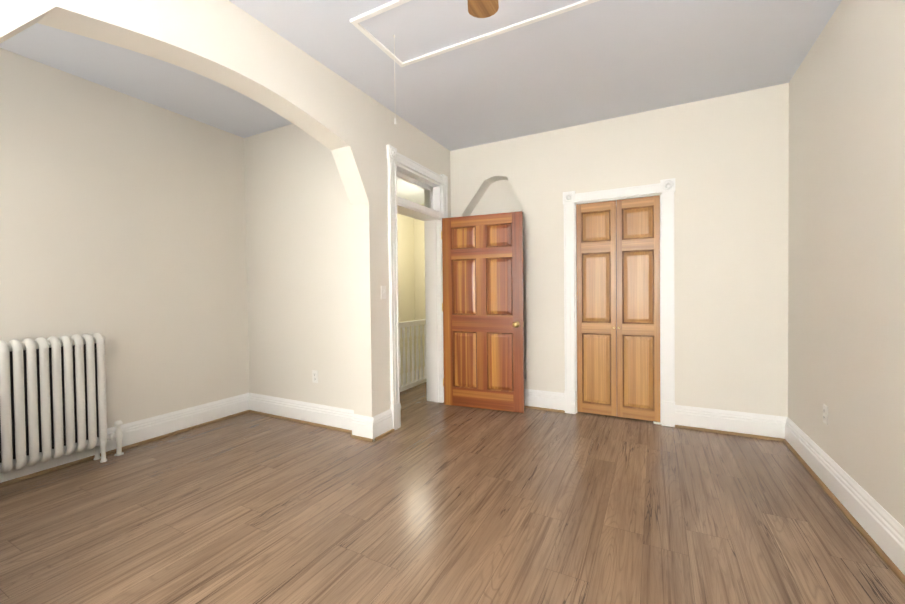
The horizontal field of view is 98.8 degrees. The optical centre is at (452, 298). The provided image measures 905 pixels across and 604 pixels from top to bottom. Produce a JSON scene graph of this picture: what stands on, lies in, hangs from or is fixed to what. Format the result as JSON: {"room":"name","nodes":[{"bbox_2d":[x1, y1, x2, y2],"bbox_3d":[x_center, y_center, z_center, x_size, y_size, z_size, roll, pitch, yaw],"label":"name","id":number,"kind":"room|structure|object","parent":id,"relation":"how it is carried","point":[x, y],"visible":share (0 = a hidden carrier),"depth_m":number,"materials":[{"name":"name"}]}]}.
{"room":"empty bedroom","nodes":[
{"label":"empty bedroom","id":0,"kind":"room"},
{"bbox_2d":[0,48,248,427],"bbox_3d":[-2.811,-0.228,3.119,0.200,2.887,2.750,0,1,28],"label":"wall","id":1,"kind":"structure","parent":0,"point":[123,224],"depth_m":3.17,"materials":[{"name":"beige paint"}]},
{"bbox_2d":[0,393,247,482],"bbox_3d":[-2.696,1.118,3.089,0.024,0.195,2.350,0,1,28],"label":"baseboard","id":2,"kind":"structure","parent":1,"relation":"attached to","point":[152,427],"depth_m":3.35,"materials":[{"name":"white wood"}]},
{"bbox_2d":[0,0,450,416],"bbox_3d":[-1.600,-0.218,1.721,0.200,2.887,6.490,0,1,28],"label":"wall","id":3,"kind":"structure","parent":0,"point":[350,126],"depth_m":2.70,"materials":[{"name":"beige paint"}]},
{"bbox_2d":[368,409,392,440],"bbox_3d":[-0.611,1.090,3.370,0.024,0.195,0.284,0,1,28],"label":"baseboard","id":4,"kind":"structure","parent":3,"relation":"attached to","point":[381,423],"depth_m":3.33,"materials":[{"name":"white wood"}]},
{"bbox_2d":[381,286,385,298],"bbox_3d":[-0.600,-0.059,3.404,0.017,0.115,0.070,0,1,28],"label":"light switch","id":5,"kind":"object","parent":3,"relation":"attached to","point":[383,292],"visible":1,"depth_m":3.40,"materials":[{"name":"white plastic"}]},
{"bbox_2d":[397,177,428,207],"bbox_3d":[-0.434,-1.098,3.998,0.006,0.209,0.754,0,1,28],"label":"window","id":6,"kind":"structure","parent":3,"relation":"in","point":[409,191],"depth_m":4.03,"materials":[{"name":"white"}]},
{"bbox_2d":[386,145,447,429],"bbox_3d":[-0.399,-0.103,4.002,0.264,2.554,1.098,0,1,28],"label":"door frame","id":7,"kind":"structure","parent":3,"relation":"attached to","point":[403,167],"depth_m":4.20,"materials":[{"name":"white wood"}]},
{"bbox_2d":[441,211,524,412],"bbox_3d":[0.307,0.138,4.087,0.886,2.030,0.194,0,1,22],"label":"door","id":8,"kind":"structure","parent":3,"relation":"in","point":[483,305],"depth_m":4.05,"materials":[{"name":"brown wood"}]},
{"bbox_2d":[244,124,353,409],"bbox_3d":[-1.468,-0.255,3.834,1.520,2.887,0.160,0,1,28],"label":"wall","id":9,"kind":"structure","parent":0,"point":[298,254],"depth_m":3.76,"materials":[{"name":"beige paint"}]},
{"bbox_2d":[248,393,363,436],"bbox_3d":[-1.484,1.093,3.765,1.490,0.195,0.030,0,1,28],"label":"baseboard","id":10,"kind":"structure","parent":9,"relation":"attached to","point":[337,417],"depth_m":3.70,"materials":[{"name":"white wood"}]},
{"bbox_2d":[312,370,317,382],"bbox_3d":[-1.301,0.735,3.673,0.070,0.115,0.010,0,1,28],"label":"outlet","id":11,"kind":"object","parent":9,"relation":"attached to","point":[314,376],"visible":1,"depth_m":3.67,"materials":[{"name":"white plastic"}]},
{"bbox_2d":[397,213,415,384],"bbox_3d":[-1.520,0.310,5.960,0.200,4.087,3.540,0,1,28],"label":"wall","id":12,"kind":"structure","parent":0,"point":[406,282],"depth_m":7.05,"materials":[{"name":"yellow paint"}]},
{"bbox_2d":[414,218,425,378],"bbox_3d":[0.178,0.275,6.958,1.890,4.087,0.200,0,1,28],"label":"wall","id":13,"kind":"structure","parent":0,"point":[419,256],"depth_m":7.24,"materials":[{"name":"yellow paint"}]},
{"bbox_2d":[0,0,841,150],"bbox_3d":[-0.517,-1.744,2.312,5.360,0.120,9.000,0,1,28],"label":"ceiling","id":14,"kind":"structure","parent":0,"point":[600,60],"depth_m":2.82,"materials":[{"name":"white paint"}]},
{"bbox_2d":[359,0,582,61],"bbox_3d":[0.123,-1.693,2.253,1.334,0.014,0.479,0,1,28],"label":"panel","id":15,"kind":"object","parent":14,"relation":"attached to","point":[417,28],"visible":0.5,"depth_m":2.37,"materials":[{"name":"white paint"}]},
{"bbox_2d":[393,35,395,123],"bbox_3d":[-0.370,-1.403,2.485,0.013,0.559,0.013,0,1,28],"label":"pull cord","id":16,"kind":"object","parent":15,"relation":"hanging from","point":[394,71],"visible":1,"depth_m":2.48,"materials":[{"name":"white plastic"}]},
{"bbox_2d":[350,0,599,66],"bbox_3d":[0.123,-1.684,2.253,1.390,0.021,0.535,0,1,28],"label":"trim","id":17,"kind":"structure","parent":14,"relation":"attached to","point":[356,21],"depth_m":2.38,"materials":[{"name":"white wood"}]},
{"bbox_2d":[467,0,498,17],"bbox_3d":[0.025,-1.409,1.272,1.250,0.527,1.290,0,1,28],"label":"ceiling fan","id":18,"kind":"object","parent":14,"relation":"hanging from","point":[482,8],"visible":1,"depth_m":1.86,"materials":[{"name":"brown wood"}]},
{"bbox_2d":[0,382,904,603],"bbox_3d":[-0.408,1.253,2.323,5.190,0.100,9.000,0,1,28],"label":"floor","id":19,"kind":"structure","parent":0,"point":[429,502],"depth_m":2.11,"materials":[{"name":"laminate"}]},
{"bbox_2d":[0,333,123,472],"bbox_3d":[-2.804,0.742,2.650,0.150,0.964,0.899,0,1,28],"label":"radiator","id":20,"kind":"object","parent":19,"relation":"on","point":[53,397],"visible":1,"depth_m":2.66,"materials":[{"name":"metal"}]},
{"bbox_2d":[399,319,425,391],"bbox_3d":[-0.552,0.632,5.112,0.124,1.050,2.962,0,1,28],"label":"stair railing","id":21,"kind":"object","parent":19,"relation":"on","point":[422,379],"visible":0.23,"depth_m":5.15,"materials":[{"name":"white wood"}]},
{"bbox_2d":[0,406,904,584],"bbox_3d":[-0.896,1.213,1.386,4.790,0.021,6.490,0,1,28],"label":"strip","id":22,"kind":"object","parent":19,"relation":"on","point":[894,568],"visible":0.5,"depth_m":3.05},
{"bbox_2d":[450,83,788,416],"bbox_3d":[1.419,-0.289,3.975,3.470,2.887,0.300,0,1,28],"label":"wall","id":23,"kind":"structure","parent":0,"point":[723,161],"depth_m":3.43,"materials":[{"name":"beige paint"}]},
{"bbox_2d":[524,389,563,409],"bbox_3d":[0.574,1.061,4.263,1.300,0.195,0.024,0,1,28],"label":"baseboard","id":24,"kind":"structure","parent":23,"relation":"attached to","point":[535,398],"depth_m":4.05,"materials":[{"name":"white wood"}]},
{"bbox_2d":[576,200,616,416],"bbox_3d":[1.420,0.096,3.838,0.369,2.092,0.058,0,1,28],"label":"closet door","id":25,"kind":"structure","parent":23,"relation":"in","point":[596,310],"depth_m":3.84,"materials":[{"name":"brown wood"}]},
{"bbox_2d":[563,178,674,426],"bbox_3d":[1.635,0.037,3.847,0.988,2.234,0.342,0,1,28],"label":"door frame","id":26,"kind":"structure","parent":23,"relation":"attached to","point":[666,187],"depth_m":3.57,"materials":[{"name":"white wood"}]},
{"bbox_2d":[616,195,659,421],"bbox_3d":[1.752,0.096,3.666,0.369,2.092,0.058,0,1,28],"label":"closet door","id":27,"kind":"structure","parent":23,"relation":"in","point":[638,302],"depth_m":3.66,"materials":[{"name":"brown wood"}]},
{"bbox_2d":[675,405,783,438],"bbox_3d":[2.343,1.057,3.341,0.750,0.195,0.024,0,1,28],"label":"baseboard","id":28,"kind":"structure","parent":23,"relation":"attached to","point":[707,418],"depth_m":3.31,"materials":[{"name":"white wood"}]},
{"bbox_2d":[788,0,904,527],"bbox_3d":[1.254,-0.223,0.120,0.200,2.887,6.690,0,1,28],"label":"wall","id":29,"kind":"structure","parent":0,"point":[846,290],"depth_m":2.12,"materials":[{"name":"beige paint"}]},
{"bbox_2d":[823,404,827,424],"bbox_3d":[2.353,0.729,2.451,0.010,0.115,0.070,0,1,28],"label":"outlet","id":30,"kind":"object","parent":29,"relation":"attached to","point":[825,414],"visible":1,"depth_m":2.44,"materials":[{"name":"white plastic"}]},
{"bbox_2d":[784,417,904,574],"bbox_3d":[1.216,1.121,0.283,0.024,0.195,6.490,0,1,28],"label":"baseboard","id":31,"kind":"structure","parent":29,"relation":"attached to","point":[884,529],"depth_m":2.07,"materials":[{"name":"white wood"}]}
]}

